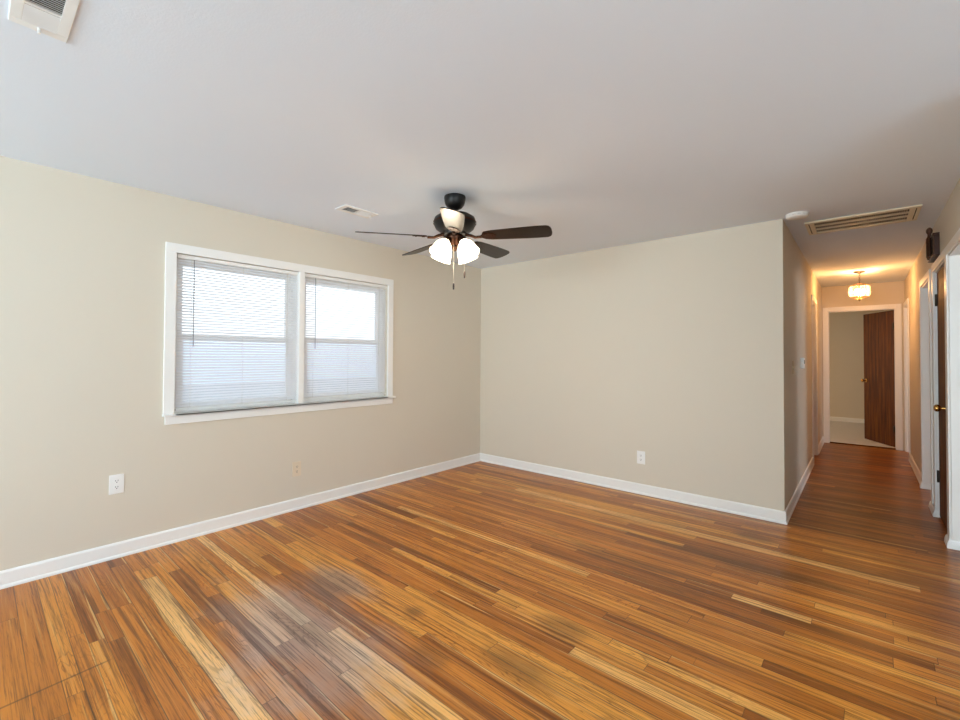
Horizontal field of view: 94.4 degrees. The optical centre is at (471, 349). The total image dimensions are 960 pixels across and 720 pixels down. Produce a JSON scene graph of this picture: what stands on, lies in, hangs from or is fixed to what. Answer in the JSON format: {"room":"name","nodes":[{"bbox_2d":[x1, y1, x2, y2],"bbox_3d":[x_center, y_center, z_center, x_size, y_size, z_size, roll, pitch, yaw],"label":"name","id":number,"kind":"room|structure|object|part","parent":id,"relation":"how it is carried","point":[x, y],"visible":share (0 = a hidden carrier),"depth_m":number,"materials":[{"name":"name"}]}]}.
{"room":"empty living room","nodes":[
{"label":"empty living room","id":0,"kind":"room"},
{"bbox_2d":[0,156,480,570],"bbox_3d":[-0.535,0.177,5.018,0.140,2.440,17.470,-1,-1,41],"label":"wall","id":1,"kind":"structure","parent":0,"point":[82,257],"depth_m":3.00,"materials":[{"name":"beige paint"}]},
{"bbox_2d":[109,473,123,494],"bbox_3d":[-2.305,0.876,2.888,0.009,0.124,0.078,-1,-1,41],"label":"wall outlet","id":2,"kind":"object","parent":1,"relation":"attached to","point":[116,482],"visible":1,"depth_m":2.88,"materials":[{"name":"white plastic"}]},
{"bbox_2d":[174,258,295,412],"bbox_3d":[-1.861,-0.109,3.546,0.090,1.140,0.916,-1,-1,41],"label":"window","id":3,"kind":"structure","parent":1,"relation":"in","point":[175,407],"depth_m":3.46,"materials":[{"name":"white paint"}]},
{"bbox_3d":[-1.851,0.160,3.532,0.028,0.542,0.860,-1,-1,41],"label":"sash","id":4,"kind":"part","parent":3,"relation":"part of","materials":[{"name":"white paint"}]},
{"bbox_3d":[-1.873,-0.358,3.562,0.028,0.582,0.860,-1,-1,41],"label":"sash","id":5,"kind":"part","parent":3,"relation":"part of","materials":[{"name":"glass"}]},
{"bbox_2d":[0,453,479,589],"bbox_3d":[-3.027,1.287,2.056,0.019,0.098,9.526,-1,-1,41],"label":"baseboard","id":6,"kind":"structure","parent":1,"relation":"attached to","point":[22,574],"depth_m":3.21,"materials":[{"name":"white paint"}]},
{"bbox_2d":[163,242,393,424],"bbox_3d":[-1.508,-0.096,3.873,0.118,1.277,2.007,-1,-1,41],"label":"window frame","id":7,"kind":"structure","parent":1,"relation":"in","point":[171,249],"depth_m":3.59,"materials":[{"name":"white paint"}]},
{"bbox_2d":[175,254,297,410],"bbox_3d":[-1.804,-0.115,3.501,0.036,1.120,0.901,-1,-1,41],"label":"window blind","id":8,"kind":"object","parent":7,"relation":"attached to","point":[182,365],"visible":0.99,"depth_m":3.46,"materials":[{"name":"white plastic"}]},
{"bbox_3d":[-2.043,-0.113,3.236,0.026,1.082,0.010,-1,-1,41],"label":"ladder cord","id":9,"kind":"part","parent":8,"relation":"part of","materials":[{"name":"white fabric"}]},
{"bbox_3d":[-1.810,0.436,3.495,0.024,0.014,0.895,-1,-1,41],"label":"rail","id":10,"kind":"part","parent":8,"relation":"part of","materials":[{"name":"white plastic"}]},
{"bbox_3d":[-1.805,-0.107,3.507,0.026,1.082,0.010,-1,-1,41],"label":"ladder cord","id":11,"kind":"part","parent":8,"relation":"part of","materials":[{"name":"white fabric"}]},
{"bbox_3d":[-1.567,-0.102,3.777,0.026,1.082,0.010,-1,-1,41],"label":"ladder cord","id":12,"kind":"part","parent":8,"relation":"part of","materials":[{"name":"white fabric"}]},
{"bbox_3d":[-1.561,-0.296,3.762,0.002,0.693,0.008,-1,-1,41],"label":"pull cord","id":13,"kind":"part","parent":8,"relation":"part of","materials":[{"name":"white fabric"}]},
{"bbox_2d":[304,273,386,399],"bbox_3d":[-1.172,-0.104,4.219,0.036,1.112,0.896,-1,-1,41],"label":"window blind","id":14,"kind":"object","parent":7,"relation":"attached to","point":[372,367],"visible":0.9,"depth_m":4.18,"materials":[{"name":"white plastic"}]},
{"bbox_3d":[-1.409,-0.102,3.956,0.026,1.074,0.010,-1,-1,41],"label":"ladder cord","id":15,"kind":"part","parent":14,"relation":"part of","materials":[{"name":"white fabric"}]},
{"bbox_3d":[-1.178,0.444,4.213,0.024,0.014,0.890,-1,-1,41],"label":"rail","id":16,"kind":"part","parent":14,"relation":"part of","materials":[{"name":"white plastic"}]},
{"bbox_2d":[162,396,395,416],"bbox_3d":[-1.498,0.475,3.865,0.134,0.018,2.032,-1,-1,41],"label":"window sill","id":17,"kind":"structure","parent":1,"relation":"attached to","point":[379,397],"depth_m":3.61,"materials":[{"name":"white paint"}]},
{"bbox_2d":[292,461,300,476],"bbox_3d":[-1.494,1.025,3.808,0.009,0.124,0.078,-1,-1,41],"label":"wall outlet","id":18,"kind":"object","parent":1,"relation":"attached to","point":[296,466],"visible":1,"depth_m":3.80,"materials":[{"name":"beige plastic"}]},
{"bbox_2d":[304,277,384,401],"bbox_3d":[-1.227,-0.094,4.266,0.090,1.140,0.905,-1,-1,41],"label":"window","id":19,"kind":"structure","parent":1,"relation":"in","point":[353,397],"depth_m":4.31,"materials":[{"name":"white paint"}]},
{"bbox_3d":[-1.239,-0.343,4.282,0.028,0.582,0.849,-1,-1,41],"label":"sash","id":20,"kind":"part","parent":19,"relation":"part of","materials":[{"name":"glass"}]},
{"bbox_3d":[-1.217,0.175,4.252,0.028,0.542,0.849,-1,-1,41],"label":"sash","id":21,"kind":"part","parent":19,"relation":"part of","materials":[{"name":"white paint"}]},
{"bbox_2d":[0,0,959,286],"bbox_3d":[2.462,-1.121,2.407,8.109,0.100,17.470,-1,-1,41],"label":"ceiling","id":22,"kind":"structure","parent":0,"point":[602,124],"depth_m":2.04,"materials":[{"name":"paint"}]},
{"bbox_2d":[8,0,79,42],"bbox_3d":[-1.386,-1.094,1.440,0.296,0.024,0.146,-1,-1,41],"label":"ceiling vent","id":23,"kind":"object","parent":22,"relation":"in","point":[47,17],"visible":1,"depth_m":1.46,"materials":[{"name":"white metal"}]},
{"bbox_2d":[335,205,377,218],"bbox_3d":[-0.884,-1.059,3.446,0.146,0.024,0.296,-1,-1,41],"label":"ceiling vent","id":24,"kind":"object","parent":22,"relation":"in","point":[345,208],"visible":1,"depth_m":3.43,"materials":[{"name":"white plastic"}]},
{"bbox_2d":[355,193,551,289],"bbox_3d":[-0.106,-0.740,3.153,1.297,0.663,1.279,-1,-1,41],"label":"ceiling fan","id":25,"kind":"object","parent":22,"relation":"hanging from","point":[454,225],"visible":1,"depth_m":3.04,"materials":[{"name":"brown metal"}]},
{"bbox_3d":[-0.532,-0.773,2.973,0.471,0.006,0.144,-2,14,-19],"label":"blade","id":26,"kind":"part","parent":25,"relation":"part of","materials":[{"name":"brown wood"}]},
{"bbox_3d":[-0.380,-0.781,3.468,0.144,0.007,0.471,-17,10,-36],"label":"blade","id":27,"kind":"part","parent":25,"relation":"part of","materials":[{"name":"brown wood"}]},
{"bbox_3d":[-0.205,-0.688,3.018,0.152,0.151,0.151,-1,-1,41],"label":"lamp shade","id":28,"kind":"part","parent":25,"relation":"part of","materials":[{"name":"white glass"}]},
{"bbox_3d":[-0.212,-0.685,3.204,0.151,0.151,0.152,-1,-1,41],"label":"lamp shade","id":29,"kind":"part","parent":25,"relation":"part of","materials":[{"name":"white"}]},
{"bbox_3d":[-0.108,-0.774,2.676,0.144,0.006,0.471,15,1,-1],"label":"blade","id":30,"kind":"part","parent":25,"relation":"part of","materials":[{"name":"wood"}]},
{"bbox_3d":[-0.026,-0.684,3.211,0.152,0.151,0.151,-1,-1,41],"label":"lamp shade","id":31,"kind":"part","parent":25,"relation":"part of","materials":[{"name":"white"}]},
{"bbox_3d":[-0.019,-0.687,3.025,0.151,0.151,0.152,-1,-1,41],"label":"lamp shade","id":32,"kind":"part","parent":25,"relation":"part of","materials":[{"name":"white glass"}]},
{"bbox_3d":[0.138,-0.778,3.477,0.144,0.006,0.471,-18,-11,34],"label":"blade","id":33,"kind":"part","parent":25,"relation":"part of","materials":[{"name":"brown wood"}]},
{"bbox_3d":[0.306,-0.781,2.987,0.471,0.006,0.144,1,-15,17],"label":"blade","id":34,"kind":"part","parent":25,"relation":"part of","materials":[{"name":"brown wood"}]},
{"bbox_2d":[786,211,808,219],"bbox_3d":[2.539,-1.037,3.456,0.148,0.033,0.148,-1,-1,41],"label":"smoke detector","id":35,"kind":"object","parent":22,"relation":"attached to","point":[797,215],"visible":1,"depth_m":3.42,"materials":[{"name":"white plastic"}]},
{"bbox_2d":[848,271,870,300],"bbox_3d":[4.998,-0.812,5.717,0.219,0.384,0.220,-1,-1,41],"label":"pendant light","id":36,"kind":"object","parent":22,"relation":"hanging from","point":[856,290],"visible":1,"depth_m":5.70,"materials":[{"name":"metal"}]},
{"bbox_3d":[4.998,-0.746,5.716,0.219,0.135,0.211,-1,-1,41],"label":"lamp shade","id":37,"kind":"part","parent":36,"relation":"part of","materials":[{"name":"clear glass"}]},
{"bbox_2d":[804,204,921,234],"bbox_3d":[3.161,-1.040,3.614,0.686,0.015,0.450,-1,-1,41],"label":"ceiling vent","id":38,"kind":"object","parent":22,"relation":"in","point":[909,213],"visible":1,"depth_m":3.58,"materials":[{"name":"beige metal"}]},
{"bbox_2d":[0,443,959,719],"bbox_3d":[1.401,1.344,1.183,8.079,0.001,14.270,-1,-1,41],"label":"floor","id":39,"kind":"structure","parent":0,"point":[479,590],"depth_m":2.29,"materials":[{"name":"brown wood"}]},
{"bbox_2d":[480,222,766,507],"bbox_3d":[1.306,0.181,4.691,3.056,2.440,0.120,-1,-1,41],"label":"wall","id":40,"kind":"structure","parent":0,"point":[592,360],"depth_m":4.33,"materials":[{"name":"beige paint"}]},
{"bbox_2d":[637,451,644,464],"bbox_3d":[1.641,1.045,4.292,0.078,0.124,0.009,-1,-1,41],"label":"wall outlet","id":41,"kind":"object","parent":40,"relation":"attached to","point":[640,454],"visible":1,"depth_m":4.29,"materials":[{"name":"white plastic"}]},
{"bbox_2d":[480,453,813,524],"bbox_3d":[2.178,1.371,5.564,3.195,0.098,2.658,-1,-1,41],"label":"baseboard","id":42,"kind":"structure","parent":40,"relation":"attached to","point":[777,516],"depth_m":4.22,"materials":[{"name":"white paint"}]},
{"bbox_2d":[765,219,822,510],"bbox_3d":[3.972,0.205,5.317,0.120,2.440,4.584,-1,-1,41],"label":"wall","id":43,"kind":"structure","parent":0,"point":[790,282],"depth_m":3.78,"materials":[{"name":"beige paint"}]},
{"bbox_2d":[800,358,804,368],"bbox_3d":[3.397,0.141,4.549,0.032,0.110,0.120,-1,-1,41],"label":"light switch","id":44,"kind":"object","parent":43,"relation":"attached to","point":[802,360],"visible":1,"depth_m":4.51,"materials":[{"name":"white plastic"}]},
{"bbox_2d":[811,295,817,456],"bbox_3d":[4.458,0.379,5.867,0.146,2.114,0.758,-1,-1,41],"label":"door frame","id":45,"kind":"structure","parent":43,"relation":"attached to","point":[813,300],"depth_m":6.06,"materials":[{"name":"white paint"}]},
{"bbox_2d":[818,436,823,453],"bbox_3d":[5.148,1.402,6.535,0.019,0.098,1.165,-1,-1,41],"label":"baseboard","id":46,"kind":"structure","parent":43,"relation":"attached to","point":[821,443],"depth_m":6.47,"materials":[{"name":"white paint"}]},
{"bbox_2d":[829,310,889,418],"bbox_3d":[8.195,0.285,8.889,7.849,2.440,0.120,-1,-1,41],"label":"wall","id":47,"kind":"structure","parent":0,"point":[846,330],"depth_m":9.18,"materials":[{"name":"beige paint"}]},
{"bbox_2d":[830,416,863,422],"bbox_3d":[8.143,1.454,8.818,7.849,0.098,0.019,-1,-1,41],"label":"baseboard","id":48,"kind":"structure","parent":47,"relation":"attached to","point":[843,419],"depth_m":9.16,"materials":[{"name":"white paint"}]},
{"bbox_2d":[830,421,894,447],"bbox_3d":[7.138,1.484,7.676,7.849,0.032,3.060,-1,-1,41],"label":"floor","id":49,"kind":"structure","parent":0,"point":[842,432],"depth_m":7.64,"materials":[{"name":"grey carpet"}]},
{"bbox_2d":[822,281,904,450],"bbox_3d":[6.133,0.236,6.548,7.849,2.440,0.120,-1,-1,41],"label":"wall","id":50,"kind":"structure","parent":0,"point":[884,293],"depth_m":6.62,"materials":[{"name":"beige paint"}]},
{"bbox_2d":[830,442,895,449],"bbox_3d":[5.899,1.450,6.709,0.746,0.014,0.050,-1,-1,41],"label":"trim","id":51,"kind":"structure","parent":50,"relation":"attached to","point":[830,442],"depth_m":6.67,"materials":[{"name":"wood"}]},
{"bbox_2d":[823,298,910,453],"bbox_3d":[5.711,0.394,6.383,1.057,2.114,0.947,-1,-1,41],"label":"door frame","id":52,"kind":"structure","parent":50,"relation":"attached to","point":[896,307],"depth_m":6.43,"materials":[{"name":"white paint"}]},
{"bbox_2d":[861,310,894,446],"bbox_3d":[6.346,0.435,6.891,0.177,2.023,0.758,0,-1,14],"label":"door","id":53,"kind":"structure","parent":50,"relation":"in","point":[879,362],"depth_m":6.88,"materials":[{"name":"brown wood"}]},
{"bbox_2d":[904,179,959,471],"bbox_3d":[4.194,0.184,3.972,0.120,2.440,6.310,-1,-1,41],"label":"wall","id":54,"kind":"structure","parent":0,"point":[947,223],"depth_m":4.91,"materials":[{"name":"beige paint"}]},
{"bbox_2d":[909,453,920,483],"bbox_3d":[5.163,1.379,5.166,0.019,0.098,1.560,-1,-1,41],"label":"baseboard","id":55,"kind":"structure","parent":54,"relation":"attached to","point":[915,468],"depth_m":5.10,"materials":[{"name":"white paint"}]},
{"bbox_2d":[919,481,930,489],"bbox_3d":[4.657,1.385,4.510,0.142,0.060,0.093,-1,-1,41],"label":"trim","id":56,"kind":"structure","parent":54,"relation":"attached to","point":[922,485],"depth_m":4.50,"materials":[{"name":"white paint"}]},
{"bbox_2d":[919,269,933,505],"bbox_3d":[4.398,0.352,4.202,0.146,2.114,0.918,-1,-1,41],"label":"door frame","id":57,"kind":"structure","parent":54,"relation":"attached to","point":[925,301],"depth_m":4.51,"materials":[{"name":"white paint"}]},
{"bbox_2d":[926,227,939,262],"bbox_3d":[3.759,-0.871,3.625,0.059,0.274,0.370,-1,-1,41],"label":"door chime","id":58,"kind":"object","parent":54,"relation":"attached to","point":[932,241],"visible":1,"depth_m":3.57,"materials":[{"name":"brown wood"}]},
{"bbox_3d":[3.785,-0.872,3.668,0.042,0.272,0.042,-1,-1,41],"label":"turned post","id":59,"kind":"part","parent":58,"relation":"part of","materials":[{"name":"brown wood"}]},
{"bbox_2d":[929,501,938,517],"bbox_3d":[4.003,1.370,3.809,0.087,0.060,0.336,-1,-1,41],"label":"trim","id":60,"kind":"structure","parent":54,"relation":"attached to","point":[935,513],"depth_m":3.73,"materials":[{"name":"white paint"}]},
{"bbox_2d":[933,266,946,528],"bbox_3d":[3.662,0.369,3.472,0.116,2.024,0.696,-1,-1,41],"label":"door","id":61,"kind":"structure","parent":54,"relation":"in","point":[939,297],"depth_m":3.53,"materials":[{"name":"brown wood"}]},
{"bbox_3d":[3.460,0.433,3.268,0.081,0.062,0.062,-1,-1,41],"label":"knob","id":62,"kind":"part","parent":61,"relation":"part of","materials":[{"name":"gold metal"}]},
{"bbox_2d":[931,228,959,540],"bbox_3d":[3.394,0.328,3.062,0.146,2.114,1.798,-1,-1,41],"label":"door frame","id":63,"kind":"structure","parent":54,"relation":"attached to","point":[952,250],"depth_m":3.11,"materials":[{"name":"white paint"}]},
{"bbox_2d":[944,534,959,550],"bbox_3d":[3.423,1.356,3.108,0.142,0.060,0.156,-1,-1,41],"label":"trim","id":64,"kind":"structure","parent":54,"relation":"attached to","point":[951,544],"depth_m":3.08,"materials":[{"name":"white paint"}]},
{"label":"outside","id":65,"kind":"structure","parent":0,"visible":0},
{"bbox_2d":[183,378,372,400],"bbox_3d":[-11.038,1.975,13.009,26.211,0.100,45.000,-1,-1,41],"label":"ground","id":66,"kind":"structure","parent":65,"point":[362,378],"depth_m":24.13,"materials":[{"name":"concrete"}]}
]}

